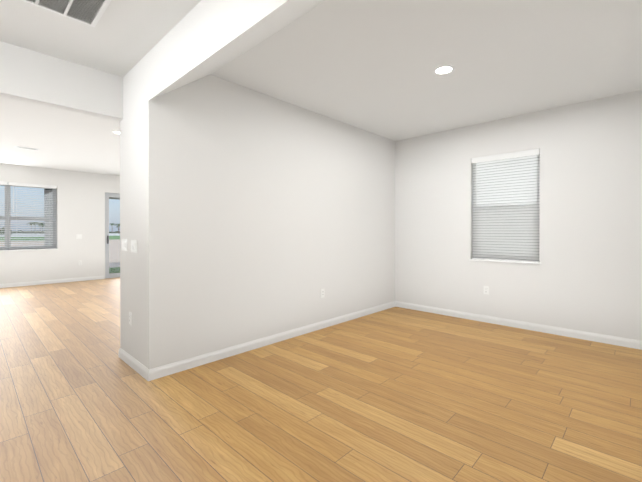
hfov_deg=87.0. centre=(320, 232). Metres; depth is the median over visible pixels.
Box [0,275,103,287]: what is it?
baseboard
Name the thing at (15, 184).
window blind
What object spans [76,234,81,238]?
light switch
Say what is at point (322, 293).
outlet
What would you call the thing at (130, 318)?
outlet
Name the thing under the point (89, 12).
ceiling vent
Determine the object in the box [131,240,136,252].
light switch
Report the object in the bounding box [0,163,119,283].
wall
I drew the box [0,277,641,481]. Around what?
floor
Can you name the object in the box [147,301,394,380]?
baseboard
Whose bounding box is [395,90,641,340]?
wall
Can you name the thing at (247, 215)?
wall
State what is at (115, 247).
ground
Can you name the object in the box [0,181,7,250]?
window blind
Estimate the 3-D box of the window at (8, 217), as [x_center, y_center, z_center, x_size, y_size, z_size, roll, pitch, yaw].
[-7.684,-0.389,7.632,0.060,1.590,2.730,0,0,44]
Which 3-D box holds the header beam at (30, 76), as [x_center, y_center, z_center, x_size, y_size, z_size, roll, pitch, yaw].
[-2.938,-1.359,2.519,0.110,0.420,2.600,0,0,44]
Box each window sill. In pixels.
[0,249,58,251]
[469,259,540,264]
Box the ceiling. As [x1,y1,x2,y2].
[0,0,641,175]
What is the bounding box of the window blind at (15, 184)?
[8,182,56,249]
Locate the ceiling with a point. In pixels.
(369, 65)
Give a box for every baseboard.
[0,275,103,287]
[119,348,147,379]
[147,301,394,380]
[395,301,641,349]
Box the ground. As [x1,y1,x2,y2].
[0,233,119,272]
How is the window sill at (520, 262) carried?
attached to the wall at (585, 275)
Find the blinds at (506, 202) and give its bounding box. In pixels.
[471,149,539,261]
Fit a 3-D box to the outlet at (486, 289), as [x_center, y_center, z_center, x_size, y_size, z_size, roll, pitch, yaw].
[2.364,0.820,4.844,0.072,0.117,0.009,0,0,44]
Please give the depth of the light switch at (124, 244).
3.39 m
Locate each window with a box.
[0,184,56,249]
[474,171,539,260]
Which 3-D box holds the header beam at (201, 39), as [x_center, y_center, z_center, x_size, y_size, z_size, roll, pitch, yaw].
[-0.035,-1.356,1.946,3.500,0.420,0.580,0,0,44]
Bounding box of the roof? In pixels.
[44,188,119,199]
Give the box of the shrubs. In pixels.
[0,228,119,233]
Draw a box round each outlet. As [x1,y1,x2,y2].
[129,312,131,324]
[321,289,324,297]
[484,286,488,294]
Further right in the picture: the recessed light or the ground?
the recessed light
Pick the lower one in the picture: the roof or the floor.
the floor
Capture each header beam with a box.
[0,41,122,120]
[148,0,324,99]
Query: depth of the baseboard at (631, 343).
4.44 m
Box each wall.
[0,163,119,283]
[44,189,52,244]
[120,53,394,368]
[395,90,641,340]
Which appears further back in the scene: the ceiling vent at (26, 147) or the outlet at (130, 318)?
the ceiling vent at (26, 147)
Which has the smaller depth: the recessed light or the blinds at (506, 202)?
the recessed light
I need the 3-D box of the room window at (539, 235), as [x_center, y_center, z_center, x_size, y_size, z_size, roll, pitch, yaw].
[2.626,-0.358,4.801,0.870,1.485,0.072,0,0,44]
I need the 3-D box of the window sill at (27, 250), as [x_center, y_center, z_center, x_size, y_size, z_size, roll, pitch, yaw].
[-7.609,0.419,7.565,0.147,0.025,2.770,0,0,44]
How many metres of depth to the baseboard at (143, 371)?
3.19 m
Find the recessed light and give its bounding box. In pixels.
[433,65,454,74]
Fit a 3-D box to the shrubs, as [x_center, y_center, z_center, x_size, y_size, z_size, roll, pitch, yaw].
[-153.276,-0.602,178.639,78.466,5.164,289.398,0,0,44]
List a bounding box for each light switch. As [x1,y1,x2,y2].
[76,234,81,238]
[121,239,126,250]
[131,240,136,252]
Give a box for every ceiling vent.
[15,146,38,149]
[22,0,111,26]
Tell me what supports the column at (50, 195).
on the ground

